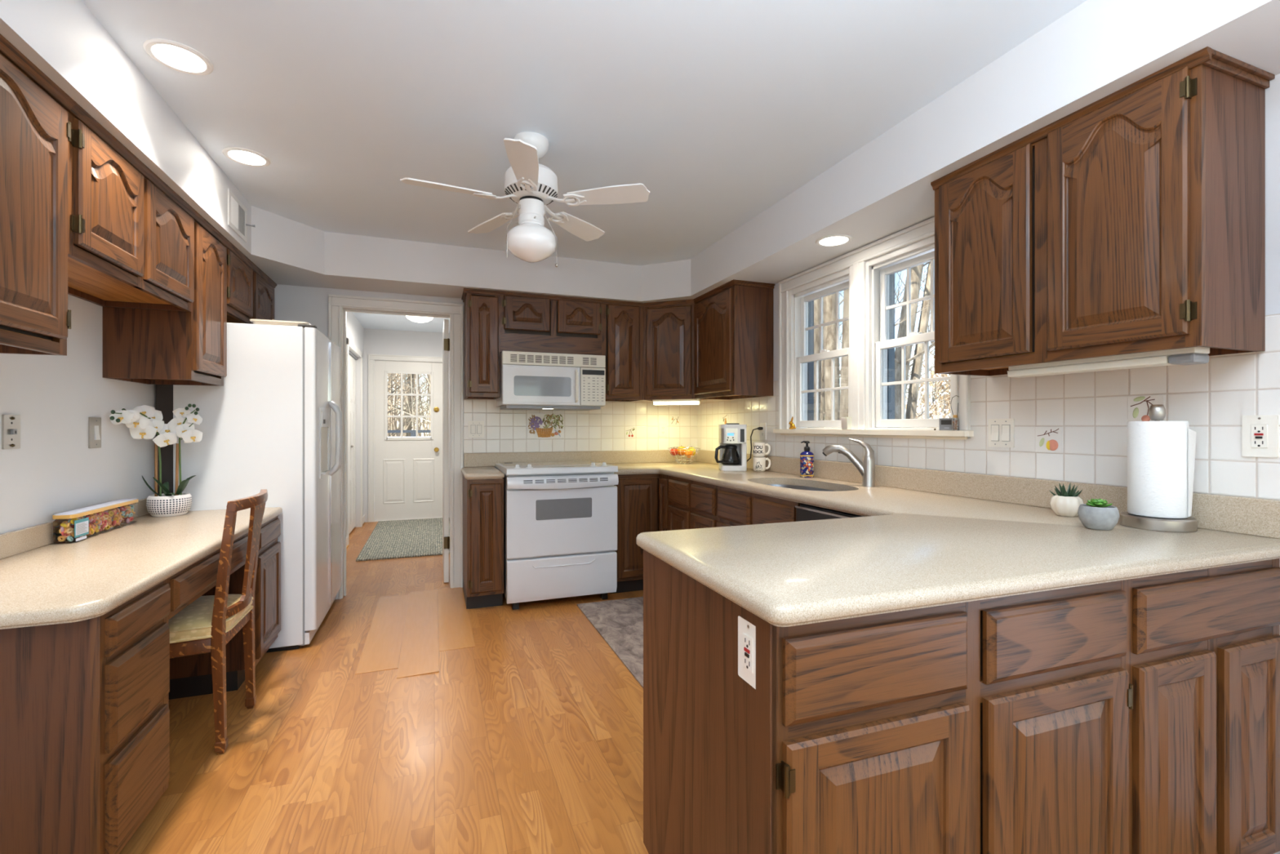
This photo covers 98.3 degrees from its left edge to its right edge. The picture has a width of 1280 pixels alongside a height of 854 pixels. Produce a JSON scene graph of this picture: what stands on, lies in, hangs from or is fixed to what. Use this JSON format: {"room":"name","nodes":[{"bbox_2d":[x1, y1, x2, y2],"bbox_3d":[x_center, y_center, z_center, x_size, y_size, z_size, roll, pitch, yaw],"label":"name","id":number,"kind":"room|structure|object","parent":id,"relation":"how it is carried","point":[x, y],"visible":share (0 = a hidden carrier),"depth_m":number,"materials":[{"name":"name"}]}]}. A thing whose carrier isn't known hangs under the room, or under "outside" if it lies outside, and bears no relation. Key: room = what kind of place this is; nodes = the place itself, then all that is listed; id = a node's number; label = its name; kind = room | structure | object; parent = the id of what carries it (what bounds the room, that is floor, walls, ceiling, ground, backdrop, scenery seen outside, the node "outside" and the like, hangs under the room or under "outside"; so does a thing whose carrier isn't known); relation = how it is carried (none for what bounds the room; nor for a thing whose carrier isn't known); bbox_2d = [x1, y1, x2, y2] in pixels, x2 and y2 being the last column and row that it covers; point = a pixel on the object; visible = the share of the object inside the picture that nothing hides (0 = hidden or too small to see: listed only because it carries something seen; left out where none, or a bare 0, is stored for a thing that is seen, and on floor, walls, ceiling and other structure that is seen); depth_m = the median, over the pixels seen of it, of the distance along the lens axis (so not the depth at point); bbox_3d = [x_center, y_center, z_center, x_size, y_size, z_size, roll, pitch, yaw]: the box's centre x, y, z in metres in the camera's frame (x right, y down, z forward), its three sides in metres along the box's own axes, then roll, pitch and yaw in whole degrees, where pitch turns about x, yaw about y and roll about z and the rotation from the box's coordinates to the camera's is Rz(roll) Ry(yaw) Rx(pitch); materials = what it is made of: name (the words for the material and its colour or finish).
{"room":"kitchen","nodes":[
{"label":"kitchen","id":0,"kind":"room"},
{"bbox_2d":[0,293,155,533],"bbox_3d":[-1.552,-0.015,0.142,0.120,2.476,7.750,0,0,-20],"label":"wall","id":1,"kind":"structure","parent":0,"point":[54,470],"depth_m":2.17,"materials":[{"name":"paint"}]},
{"bbox_2d":[1,414,20,448],"bbox_3d":[-2.125,0.018,1.875,0.014,0.116,0.078,0,0,-20],"label":"phone jack","id":2,"kind":"object","parent":1,"relation":"attached to","point":[11,424],"visible":1,"depth_m":1.87,"materials":[{"name":"beige plastic"}]},
{"bbox_2d":[0,33,75,355],"bbox_3d":[-1.748,-0.595,1.323,0.338,0.765,0.600,0,0,-20],"label":"upper cabinet","id":3,"kind":"object","parent":1,"relation":"attached to","point":[35,129],"visible":1,"depth_m":1.49,"materials":[{"name":"brown wood"}]},
{"bbox_2d":[0,497,149,559],"bbox_3d":[-2.159,0.394,1.974,0.019,0.078,1.757,0,0,-20],"label":"backsplash","id":4,"kind":"structure","parent":1,"relation":"attached to","point":[20,540],"depth_m":1.94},
{"bbox_2d":[88,417,101,448],"bbox_3d":[-2.298,0.026,2.337,0.014,0.130,0.082,0,0,-20],"label":"light switch","id":5,"kind":"object","parent":1,"relation":"attached to","point":[94,423],"visible":1,"depth_m":2.33,"materials":[{"name":"beige plastic"}]},
{"bbox_2d":[66,102,196,311],"bbox_3d":[-2.010,-0.748,2.029,0.338,0.458,0.905,0,0,-20],"label":"upper cabinet","id":6,"kind":"object","parent":1,"relation":"attached to","point":[131,236],"visible":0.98,"depth_m":1.98,"materials":[{"name":"brown wood"}]},
{"bbox_2d":[102,212,228,386],"bbox_3d":[-2.241,-0.595,2.644,0.335,0.765,0.410,0,0,-20],"label":"upper cabinet","id":7,"kind":"object","parent":1,"relation":"attached to","point":[140,345],"visible":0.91,"depth_m":2.50,"materials":[{"name":"brown wood"}]},
{"bbox_2d":[223,240,276,324],"bbox_3d":[-2.478,-0.795,3.287,0.338,0.365,0.960,0,0,-20],"label":"upper cabinet","id":8,"kind":"object","parent":1,"relation":"attached to","point":[250,291],"visible":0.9,"depth_m":3.20,"materials":[{"name":"brown wood"}]},
{"bbox_2d":[346,311,364,527],"bbox_3d":[-3.332,-0.015,5.455,0.760,2.476,3.450,0,0,-20],"label":"wall","id":9,"kind":"structure","parent":0,"point":[354,330],"depth_m":6.73,"materials":[{"name":"paint"}]},
{"bbox_2d":[348,349,357,533],"bbox_3d":[-3.257,0.183,6.203,0.062,2.040,1.100,0,0,-20],"label":"door","id":10,"kind":"structure","parent":9,"relation":"in","point":[352,357],"depth_m":6.36,"materials":[{"name":"wood"}]},
{"bbox_2d":[346,337,362,544],"bbox_3d":[-3.204,0.158,6.223,0.016,2.130,1.240,0,0,-20],"label":"trim","id":11,"kind":"structure","parent":9,"relation":"attached to","point":[349,344],"depth_m":5.66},
{"bbox_2d":[119,521,648,853],"bbox_3d":[-0.481,1.270,2.318,3.915,0.106,11.320,0,0,-20],"label":"floor","id":12,"kind":"structure","parent":0,"point":[413,719],"depth_m":2.16,"materials":[{"name":"laminate"}]},
{"bbox_2d":[0,577,170,853],"bbox_3d":[-1.680,0.849,1.483,0.575,0.748,0.385,0,0,-20],"label":"base cabinet","id":13,"kind":"object","parent":12,"relation":"on","point":[85,711],"visible":0.87,"depth_m":1.39,"materials":[{"name":"brown wood"}]},
{"bbox_2d":[0,497,282,629],"bbox_3d":[-1.899,0.484,2.071,0.574,0.258,1.757,0,0,-20],"label":"countertop","id":14,"kind":"structure","parent":13,"relation":"on","point":[43,581],"depth_m":1.82,"materials":[{"name":"stone"}]},
{"bbox_2d":[52,497,138,543],"bbox_3d":[-2.212,0.378,2.266,0.068,0.108,0.490,0,0,-20],"label":"box","id":15,"kind":"object","parent":14,"relation":"on","point":[81,526],"visible":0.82,"depth_m":2.11,"materials":[{"name":"multicoloured cardboard"}]},
{"bbox_2d":[57,503,135,542],"bbox_3d":[-2.211,0.386,2.265,0.062,0.092,0.479,0,0,-20],"label":"rings","id":16,"kind":"object","parent":15,"relation":"in","point":[106,519],"visible":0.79,"depth_m":2.25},
{"bbox_2d":[109,403,202,516],"bbox_3d":[-2.306,0.160,2.590,0.219,0.545,0.451,0,0,11],"label":"potted orchid","id":17,"kind":"object","parent":14,"relation":"on","point":[144,421],"visible":1,"depth_m":2.66,"materials":[{"name":"plant"}]},
{"bbox_2d":[168,488,267,754],"bbox_3d":[-1.789,0.750,2.183,0.515,0.945,0.488,0,0,-20],"label":"chair","id":18,"kind":"object","parent":12,"relation":"on","point":[206,625],"visible":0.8,"depth_m":2.08,"materials":[{"name":"brown wood"}]},
{"bbox_2d":[168,594,253,640],"bbox_3d":[-1.822,0.746,2.171,0.442,0.072,0.484,0,0,-20],"label":"seat cushion","id":19,"kind":"object","parent":18,"relation":"on","point":[197,621],"depth_m":2.08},
{"bbox_2d":[168,515,280,699],"bbox_3d":[-2.131,0.849,2.694,0.575,0.748,0.420,0,0,-20],"label":"base cabinet","id":20,"kind":"object","parent":12,"relation":"on","point":[189,675],"visible":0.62,"depth_m":2.61,"materials":[{"name":"brown wood"}]},
{"bbox_2d":[155,322,342,652],"bbox_3d":[-2.259,0.331,3.369,0.786,1.783,0.910,0,0,-20],"label":"refrigerator","id":21,"kind":"object","parent":12,"relation":"on","point":[274,424],"visible":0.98,"depth_m":3.00,"materials":[{"name":"white metal"}]},
{"bbox_2d":[249,319,311,326],"bbox_3d":[-2.010,-0.564,3.120,0.280,0.030,0.220,0,0,-20],"label":"tray","id":22,"kind":"object","parent":21,"relation":"on","point":[264,322],"visible":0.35,"depth_m":3.02,"materials":[{"name":"beige ceramic"}]},
{"bbox_2d":[355,517,449,561],"bbox_3d":[-2.506,1.216,6.211,0.965,0.014,2.190,0,0,-20],"label":"rug","id":23,"kind":"object","parent":12,"relation":"on","point":[409,538],"visible":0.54,"depth_m":5.85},
{"bbox_2d":[462,475,503,608],"bbox_3d":[-1.131,0.786,3.958,0.236,0.874,0.632,0,0,-20],"label":"base cabinet","id":24,"kind":"object","parent":12,"relation":"on","point":[482,499],"visible":0.94,"depth_m":3.68,"materials":[{"name":"brown wood"}]},
{"bbox_2d":[461,451,591,479],"bbox_3d":[-0.776,0.276,4.089,1.018,0.144,0.638,0,0,-20],"label":"countertop","id":25,"kind":"structure","parent":24,"relation":"on","point":[476,465],"depth_m":4.29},
{"bbox_2d":[495,461,618,609],"bbox_3d":[-0.628,0.737,4.051,0.761,0.972,0.748,0,0,-20],"label":"stove","id":26,"kind":"object","parent":12,"relation":"on","point":[560,517],"visible":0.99,"depth_m":3.74,"materials":[{"name":"white metal"}]},
{"bbox_2d":[499,461,598,466],"bbox_3d":[-0.648,0.283,4.104,0.701,0.008,0.575,0,0,-20],"label":"glass cooktop","id":27,"kind":"object","parent":26,"relation":"in","point":[559,463],"depth_m":4.12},
{"bbox_2d":[577,596,643,688],"bbox_3d":[0.214,1.219,2.886,0.585,0.008,2.140,0,0,-20],"label":"runner rug","id":28,"kind":"object","parent":12,"relation":"on","point":[620,622],"visible":0.26,"depth_m":3.36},
{"bbox_2d":[609,473,668,593],"bbox_3d":[0.187,0.786,4.370,0.978,0.874,0.780,0,0,-20],"label":"base cabinet","id":29,"kind":"object","parent":12,"relation":"on","point":[642,500],"visible":0.34,"depth_m":4.03,"materials":[{"name":"brown wood"}]},
{"bbox_2d":[667,475,717,530],"bbox_3d":[0.611,0.786,3.724,0.633,0.874,0.725,0,0,-20],"label":"base cabinet","id":30,"kind":"object","parent":12,"relation":"on","point":[692,504],"visible":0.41,"depth_m":3.62,"materials":[{"name":"brown wood"}]},
{"bbox_2d":[716,485,802,527],"bbox_3d":[0.873,0.786,3.021,0.633,0.874,0.777,0,0,-20],"label":"base cabinet","id":31,"kind":"object","parent":12,"relation":"on","point":[735,507],"visible":0.2,"depth_m":2.93,"materials":[{"name":"brown wood"}]},
{"bbox_2d":[795,503,864,521],"bbox_3d":[1.097,0.790,2.363,0.606,0.866,0.585,0,0,-20],"label":"dishwasher","id":32,"kind":"object","parent":12,"relation":"on","point":[804,512],"visible":0.16,"depth_m":2.40,"materials":[{"name":"black plastic"}]},
{"bbox_2d":[643,549,1279,853],"bbox_3d":[0.889,0.786,1.564,1.618,0.874,0.699,0,0,-19],"label":"base cabinet","id":33,"kind":"object","parent":12,"relation":"on","point":[1141,715],"visible":0.94,"depth_m":1.21,"materials":[{"name":"brown wood"}]},
{"bbox_2d":[737,615,755,688],"bbox_3d":[0.208,0.433,1.059,0.010,0.118,0.078,0,0,-20],"label":"wall outlet","id":34,"kind":"object","parent":33,"relation":"attached to","point":[746,630],"visible":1,"depth_m":1.06,"materials":[{"name":"white plastic"}]},
{"bbox_2d":[742,632,753,673],"bbox_3d":[0.207,0.433,1.059,0.004,0.066,0.033,0,0,-20],"label":"receptacle","id":35,"kind":"object","parent":34,"relation":"attached to","point":[748,637],"depth_m":1.06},
{"bbox_2d":[591,449,1279,626],"bbox_3d":[0.375,0.276,2.908,1.644,0.144,3.656,0,0,-20],"label":"countertop","id":36,"kind":"structure","parent":33,"relation":"on","point":[924,538],"depth_m":1.46,"materials":[{"name":"stone"}]},
{"bbox_2d":[667,447,700,463],"bbox_3d":[0.367,0.240,4.618,0.276,0.129,0.276,0,0,-20],"label":"fruit bowl","id":37,"kind":"object","parent":36,"relation":"on","point":[673,448],"visible":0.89,"depth_m":4.56,"materials":[{"name":"silver metal"}]},
{"bbox_2d":[714,423,746,471],"bbox_3d":[0.638,0.142,3.946,0.226,0.330,0.224,0,0,4],"label":"coffee maker","id":38,"kind":"object","parent":36,"relation":"on","point":[731,450],"visible":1,"depth_m":3.85,"materials":[{"name":"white plastic"}]},
{"bbox_2d":[752,457,770,471],"bbox_3d":[0.829,0.258,3.794,0.116,0.098,0.084,0,0,-37],"label":"coffee mug","id":39,"kind":"object","parent":36,"relation":"on","point":[758,463],"visible":0.96,"depth_m":3.75,"materials":[{"name":"white"}]},
{"bbox_2d":[752,442,770,457],"bbox_3d":[0.828,0.159,3.777,0.116,0.098,0.084,0,0,21],"label":"coffee mug","id":40,"kind":"object","parent":39,"relation":"on","point":[758,448],"visible":1,"depth_m":3.75,"materials":[{"name":"white"}]},
{"bbox_2d":[765,484,837,491],"bbox_3d":[0.857,0.430,2.986,0.420,0.162,0.770,0,0,-20],"label":"sink","id":41,"kind":"object","parent":36,"relation":"in","point":[793,486],"visible":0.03,"depth_m":3.25,"materials":[{"name":"metal"}]},
{"bbox_2d":[800,440,813,477],"bbox_3d":[1.010,0.196,3.346,0.082,0.221,0.070,0,0,10],"label":"soap bottle","id":42,"kind":"object","parent":36,"relation":"on","point":[806,457],"visible":1,"depth_m":3.32,"materials":[{"name":"plastic"}]},
{"bbox_2d":[822,438,875,486],"bbox_3d":[1.092,0.184,2.904,0.266,0.248,0.064,0,0,31],"label":"faucet","id":43,"kind":"object","parent":36,"relation":"on","point":[866,468],"visible":1,"depth_m":2.85,"materials":[{"name":"silver metal"}]},
{"bbox_2d":[1048,482,1084,516],"bbox_3d":[1.472,0.250,1.908,0.097,0.114,0.094,0,0,-20],"label":"potted succulent","id":44,"kind":"object","parent":36,"relation":"on","point":[1066,504],"visible":0.95,"depth_m":1.88,"materials":[{"name":"ceramic"}]},
{"bbox_2d":[1077,497,1119,529],"bbox_3d":[1.383,0.262,1.669,0.098,0.089,0.098,0,0,-43],"label":"potted succulent","id":45,"kind":"object","parent":36,"relation":"on","point":[1095,514],"visible":1,"depth_m":1.64,"materials":[{"name":"ceramic"}]},
{"bbox_2d":[1120,404,1197,532],"bbox_3d":[1.584,0.120,1.694,0.174,0.374,0.174,0,0,-20],"label":"paper towel holder","id":46,"kind":"object","parent":36,"relation":"on","point":[1156,412],"visible":0.78,"depth_m":1.65,"materials":[{"name":"silver metal"}]},
{"bbox_2d":[1127,421,1196,518],"bbox_3d":[1.586,0.127,1.694,0.142,0.286,0.140,0,0,-20],"label":"paper towel roll","id":47,"kind":"object","parent":46,"relation":"on","point":[1161,455],"visible":1,"depth_m":1.64,"materials":[{"name":"white"}]},
{"bbox_2d":[364,328,449,522],"bbox_3d":[-3.195,-0.015,7.251,2.270,2.476,0.120,0,0,-20],"label":"wall","id":48,"kind":"structure","parent":0,"point":[376,341],"depth_m":7.16,"materials":[{"name":"paint"}]},
{"bbox_2d":[368,354,442,522],"bbox_3d":[-3.037,0.148,7.299,0.980,2.151,0.140,0,0,-20],"label":"trim","id":49,"kind":"structure","parent":48,"relation":"attached to","point":[371,357],"depth_m":7.09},
{"bbox_2d":[373,360,442,520],"bbox_3d":[-3.026,0.176,7.260,0.850,2.069,0.105,0,0,-20],"label":"door","id":50,"kind":"structure","parent":48,"relation":"in","point":[408,470],"depth_m":7.26,"materials":[{"name":"white wood"}]},
{"bbox_2d":[274,284,697,468],"bbox_3d":[-1.157,-0.015,4.356,3.800,2.476,0.127,0,0,-20],"label":"wall","id":51,"kind":"structure","parent":0,"point":[601,429],"depth_m":4.44,"materials":[{"name":"tile"}]},
{"bbox_2d":[328,293,463,599],"bbox_3d":[-1.792,0.145,4.115,0.905,2.155,0.147,0,0,-20],"label":"trim","id":52,"kind":"structure","parent":51,"relation":"attached to","point":[338,304],"depth_m":4.18,"materials":[{"name":"wood"}]},
{"bbox_2d":[442,319,449,582],"bbox_3d":[-1.631,0.188,4.648,0.043,2.050,0.760,0,0,-20],"label":"door","id":53,"kind":"structure","parent":51,"relation":"in","point":[446,340],"depth_m":4.31,"materials":[{"name":"white wood"}]},
{"bbox_2d":[467,421,484,437],"bbox_3d":[-1.257,0.021,4.245,0.118,0.128,0.012,0,0,-20],"label":"light switch","id":54,"kind":"object","parent":51,"relation":"attached to","point":[475,428],"visible":1,"depth_m":4.25,"materials":[{"name":"grey plastic"}]},
{"bbox_2d":[461,288,500,399],"bbox_3d":[-1.182,-0.595,4.097,0.252,0.765,0.342,0,0,-20],"label":"upper cabinet","id":55,"kind":"object","parent":51,"relation":"attached to","point":[482,307],"visible":1,"depth_m":3.95,"materials":[{"name":"brown wood"}]},
{"bbox_2d":[463,451,591,466],"bbox_3d":[-0.874,0.256,4.384,0.996,0.104,0.018,0,0,-20],"label":"backsplash","id":56,"kind":"structure","parent":51,"relation":"attached to","point":[470,460],"depth_m":4.35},
{"bbox_2d":[526,413,564,438],"bbox_3d":[-0.753,-0.006,4.433,0.302,0.205,0.014,0,0,-20],"label":"tile mural","id":57,"kind":"object","parent":51,"relation":"attached to","point":[539,425],"visible":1,"depth_m":4.43,"materials":[{"name":"tile"}]},
{"bbox_2d":[500,290,602,355],"bbox_3d":[-0.705,-0.758,4.275,0.767,0.438,0.342,0,0,-20],"label":"upper cabinet","id":58,"kind":"object","parent":51,"relation":"attached to","point":[529,322],"visible":0.98,"depth_m":4.13,"materials":[{"name":"brown wood"}]},
{"bbox_2d":[496,351,605,410],"bbox_3d":[-0.682,-0.333,4.215,0.757,0.404,0.466,0,0,-20],"label":"microwave","id":59,"kind":"object","parent":58,"relation":"attached to","point":[529,380],"visible":1,"depth_m":4.03,"materials":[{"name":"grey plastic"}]},
{"bbox_2d":[463,385,697,453],"bbox_3d":[-0.416,-0.054,4.568,1.983,0.516,0.007,0,0,-20],"label":"tile backsplash","id":60,"kind":"structure","parent":51,"relation":"attached to","point":[602,428],"depth_m":4.57,"materials":[{"name":"tile"}]},
{"bbox_2d":[601,299,644,401],"bbox_3d":[-0.184,-0.595,4.469,0.345,0.765,0.342,0,0,-20],"label":"upper cabinet","id":61,"kind":"object","parent":51,"relation":"attached to","point":[622,322],"visible":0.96,"depth_m":4.32,"materials":[{"name":"brown wood"}]},
{"bbox_2d":[624,426,635,438],"bbox_3d":[-0.082,0.050,4.686,0.098,0.099,0.010,0,0,-20],"label":"decorative tile","id":62,"kind":"object","parent":51,"relation":"attached to","point":[629,432],"depth_m":4.69,"materials":[{"name":"tile"}]},
{"bbox_2d":[644,299,705,400],"bbox_3d":[0.311,-0.595,4.517,0.642,0.765,0.596,0,0,-20],"label":"upper cabinet","id":63,"kind":"object","parent":51,"relation":"attached to","point":[668,326],"visible":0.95,"depth_m":4.30,"materials":[{"name":"brown wood"}]},
{"bbox_2d":[652,399,701,404],"bbox_3d":[0.290,-0.203,4.410,0.380,0.058,0.076,0,0,19],"label":"light","id":64,"kind":"object","parent":63,"relation":"attached to","point":[666,402],"visible":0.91,"depth_m":4.37,"materials":[{"name":"beige"}]},
{"bbox_2d":[653,400,699,404],"bbox_3d":[0.289,-0.186,4.406,0.360,0.024,0.068,0,0,19],"label":"diffuser","id":65,"kind":"object","parent":64,"relation":"attached to","point":[655,402],"depth_m":4.37,"materials":[{"name":"beige"}]},
{"bbox_2d":[81,0,1087,333],"bbox_3d":[-0.481,-1.314,2.318,3.915,0.120,11.320,0,0,-20],"label":"ceiling","id":66,"kind":"structure","parent":0,"point":[722,110],"depth_m":2.07,"materials":[{"name":"paint"}]},
{"bbox_2d":[142,38,213,75],"bbox_3d":[-1.563,-1.250,1.878,0.184,0.007,0.184,0,0,-20],"label":"recessed light","id":67,"kind":"object","parent":66,"relation":"in","point":[175,55],"visible":1,"depth_m":1.87,"materials":[{"name":"beige"}]},
{"bbox_2d":[222,146,271,167],"bbox_3d":[-1.827,-1.250,2.571,0.184,0.007,0.184,0,0,-20],"label":"recessed light","id":68,"kind":"object","parent":66,"relation":"in","point":[243,156],"visible":1,"depth_m":2.57,"materials":[{"name":"beige"}]},
{"bbox_2d":[400,131,649,266],"bbox_3d":[-0.504,-0.984,2.403,0.988,0.539,1.004,0,0,-20],"label":"ceiling fan","id":69,"kind":"object","parent":66,"relation":"hanging from","point":[533,185],"visible":1,"depth_m":2.36,"materials":[{"name":"white plastic"}]},
{"bbox_2d":[0,0,1279,302],"bbox_3d":[0.184,-1.115,0.725,3.540,0.276,7.630,0,0,-20],"label":"soffit","id":70,"kind":"structure","parent":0,"point":[1098,49],"depth_m":2.19,"materials":[{"name":"paint"}]},
{"bbox_2d":[227,188,255,242],"bbox_3d":[-2.099,-1.105,2.921,0.047,0.184,0.290,0,0,-20],"label":"ceiling vent","id":71,"kind":"object","parent":70,"relation":"in","point":[237,211],"visible":1,"depth_m":2.90,"materials":[{"name":"grey plastic"}]},
{"bbox_2d":[815,234,852,246],"bbox_3d":[1.016,-0.974,2.899,0.184,0.007,0.184,0,0,-20],"label":"recessed light","id":72,"kind":"object","parent":70,"relation":"in","point":[833,240],"visible":1,"depth_m":2.90,"materials":[{"name":"beige"}]},
{"bbox_2d":[697,73,1279,853],"bbox_3d":[1.884,-0.015,1.421,0.147,2.476,7.750,0,0,-20],"label":"wall","id":73,"kind":"structure","parent":0,"point":[1091,408],"depth_m":1.93,"materials":[{"name":"tile"}]},
{"bbox_2d":[693,279,774,399],"bbox_3d":[0.665,-0.595,4.019,0.326,0.765,0.615,0,0,-20],"label":"upper cabinet","id":74,"kind":"object","parent":73,"relation":"attached to","point":[733,321],"visible":1,"depth_m":3.78,"materials":[{"name":"brown wood"}]},
{"bbox_2d":[789,267,849,429],"bbox_3d":[1.168,-0.457,3.406,0.175,0.950,0.650,0,0,-20],"label":"window","id":75,"kind":"structure","parent":73,"relation":"in","point":[802,357],"depth_m":3.60,"materials":[{"name":"white paint"}]},
{"bbox_2d":[773,429,973,439],"bbox_3d":[1.196,0.038,3.081,0.098,0.040,1.460,0,0,-20],"label":"window sill","id":76,"kind":"structure","parent":73,"relation":"attached to","point":[929,434],"depth_m":2.83,"materials":[{"name":"paint"}]},
{"bbox_2d":[939,417,955,430],"bbox_3d":[1.393,-0.011,2.505,0.019,0.056,0.068,0,0,-38],"label":"digital clock","id":77,"kind":"object","parent":76,"relation":"on","point":[945,424],"visible":0.84,"depth_m":2.50,"materials":[{"name":"grey plastic"}]},
{"bbox_2d":[778,217,970,430],"bbox_3d":[1.188,-0.478,3.067,0.024,0.991,1.410,0,0,-20],"label":"trim","id":78,"kind":"structure","parent":73,"relation":"attached to","point":[855,260],"depth_m":3.04,"materials":[{"name":"wood"}]},
{"bbox_2d":[865,235,954,430],"bbox_3d":[1.405,-0.457,2.769,0.175,0.950,0.630,0,0,-20],"label":"window","id":79,"kind":"structure","parent":73,"relation":"in","point":[881,343],"depth_m":2.95,"materials":[{"name":"white paint"}]},
{"bbox_2d":[591,449,1279,538],"bbox_3d":[0.686,0.256,3.024,0.980,0.104,3.654,0,0,-20],"label":"backsplash","id":80,"kind":"structure","parent":73,"relation":"attached to","point":[1234,514],"depth_m":2.26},
{"bbox_2d":[697,313,1279,500],"bbox_3d":[1.222,-0.054,3.000,0.007,0.516,4.090,0,0,-20],"label":"tile backsplash","id":81,"kind":"structure","parent":73,"relation":"attached to","point":[1091,408],"depth_m":1.98,"materials":[{"name":"tile"}]},
{"bbox_2d":[988,418,1014,447],"bbox_3d":[1.482,0.026,2.274,0.012,0.117,0.108,0,0,-20],"label":"light switch","id":82,"kind":"object","parent":73,"relation":"attached to","point":[1001,431],"visible":1,"depth_m":2.27,"materials":[{"name":"grey plastic"}]},
{"bbox_2d":[1035,426,1062,453],"bbox_3d":[1.550,0.050,2.100,0.012,0.099,0.098,0,0,-20],"label":"decorative tile","id":83,"kind":"object","parent":73,"relation":"attached to","point":[1047,439],"depth_m":2.10,"materials":[{"name":"tile"}]},
{"bbox_2d":[930,46,1275,376],"bbox_3d":[1.462,-0.595,1.874,0.328,0.765,0.844,0,0,-20],"label":"upper cabinet","id":84,"kind":"object","parent":73,"relation":"attached to","point":[1132,220],"visible":1,"depth_m":1.61,"materials":[{"name":"brown wood"}]},
{"bbox_2d":[1007,346,1209,377],"bbox_3d":[1.445,-0.205,1.754,0.080,0.062,0.520,0,0,-20],"label":"light","id":85,"kind":"object","parent":84,"relation":"attached to","point":[1193,355],"visible":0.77,"depth_m":1.67,"materials":[{"name":"beige plastic"}]},
{"bbox_2d":[1127,394,1164,422],"bbox_3d":[1.656,-0.054,1.814,0.012,0.099,0.098,0,0,-20],"label":"decorative tile","id":86,"kind":"object","parent":73,"relation":"attached to","point":[1138,406],"depth_m":1.82,"materials":[{"name":"tile"}]},
{"bbox_2d":[1241,414,1279,457],"bbox_3d":[1.748,0.027,1.561,0.010,0.118,0.072,0,0,-20],"label":"wall outlet","id":87,"kind":"object","parent":73,"relation":"attached to","point":[1260,433],"visible":1,"depth_m":1.56,"materials":[{"name":"white plastic"}]},
{"bbox_2d":[1251,424,1267,448],"bbox_3d":[1.747,0.027,1.560,0.004,0.066,0.033,0,0,-20],"label":"receptacle","id":88,"kind":"object","parent":87,"relation":"attached to","point":[1259,432],"depth_m":1.56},
{"bbox_2d":[1049,494,1084,516],"bbox_3d":[1.472,0.272,1.908,0.097,0.069,0.094,0,0,-20],"label":"pot","id":89,"kind":"object","parent":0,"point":[1067,505],"depth_m":1.88,"materials":[{"name":"beige ceramic"}]},
{"label":"outside","id":90,"kind":"structure","parent":0,"visible":0},
{"bbox_3d":[12.966,2.098,36.836,130.000,0.650,120.000,0,0,-20],"label":"ground","id":91,"kind":"structure","parent":90,"visible":0},
{"bbox_2d":[387,373,429,436],"bbox_3d":[-6.093,-4.332,15.314,6.152,12.322,6.505,0,0,-20],"label":"bare tree","id":92,"kind":"object","parent":91,"relation":"on","point":[409,399],"visible":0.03,"depth_m":15.88,"materials":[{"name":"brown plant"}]},
{"bbox_2d":[387,373,429,436],"bbox_3d":[-6.408,-4.313,15.177,6.377,12.282,6.278,0,0,-15],"label":"bare tree","id":93,"kind":"object","parent":91,"relation":"on","point":[393,391],"visible":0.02,"depth_m":14.53,"materials":[{"name":"brown plant"}]},
{"bbox_2d":[387,373,430,436],"bbox_3d":[-8.420,-2.718,19.817,19.642,9.103,20.513,0,0,-20],"label":"bare tree","id":94,"kind":"object","parent":91,"relation":"on","point":[392,421],"visible":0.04,"depth_m":17.60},
{"bbox_2d":[813,298,821,427],"bbox_3d":[2.560,-3.979,8.478,6.982,11.610,5.780,0,0,-25],"label":"bare tree","id":95,"kind":"object","parent":91,"relation":"on","point":[816,302],"visible":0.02,"depth_m":8.47,"materials":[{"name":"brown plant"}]},
{"bbox_2d":[823,293,839,427],"bbox_3d":[3.910,-4.287,10.101,5.590,12.224,5.944,0,0,-41],"label":"bare tree","id":96,"kind":"object","parent":91,"relation":"on","point":[829,301],"visible":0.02,"depth_m":9.91,"materials":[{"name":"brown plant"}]},
{"bbox_2d":[839,288,848,427],"bbox_3d":[2.873,-3.665,7.046,3.701,10.986,6.652,0,0,-3],"label":"bare tree","id":97,"kind":"object","parent":91,"relation":"on","point":[843,412],"visible":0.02,"depth_m":6.67,"materials":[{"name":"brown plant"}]},
{"bbox_2d":[819,293,912,427],"bbox_3d":[6.669,-5.016,20.175,7.249,13.691,5.684,0,0,35],"label":"bare tree","id":98,"kind":"object","parent":91,"relation":"on","point":[822,393],"visible":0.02,"depth_m":19.86,"materials":[{"name":"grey plant"}]},
{"bbox_2d":[822,263,950,427],"bbox_3d":[5.800,-3.684,12.192,5.533,11.024,6.254,0,0,-1],"label":"bare tree","id":99,"kind":"object","parent":91,"relation":"on","point":[923,277],"visible":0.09,"depth_m":12.49,"materials":[{"name":"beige plant"}]},
{"bbox_2d":[894,261,934,427],"bbox_3d":[4.120,-3.835,7.396,6.767,11.348,6.217,0,0,23],"label":"bare tree","id":100,"kind":"object","parent":91,"relation":"on","point":[917,271],"visible":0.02,"depth_m":7.41,"materials":[{"name":"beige plant"}]},
{"bbox_2d":[905,351,950,427],"bbox_3d":[15.534,-0.674,26.183,11.340,5.017,24.573,0,0,25],"label":"undergrowth","id":101,"kind":"object","parent":91,"relation":"on","point":[921,404],"visible":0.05,"depth_m":18.42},
{"bbox_2d":[905,355,950,427],"bbox_3d":[13.357,-0.863,22.161,6.752,5.382,6.857,0,0,-20],"label":"tree","id":102,"kind":"object","parent":91,"relation":"on","point":[931,374],"visible":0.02,"depth_m":22.37,"materials":[{"name":"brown plant"}]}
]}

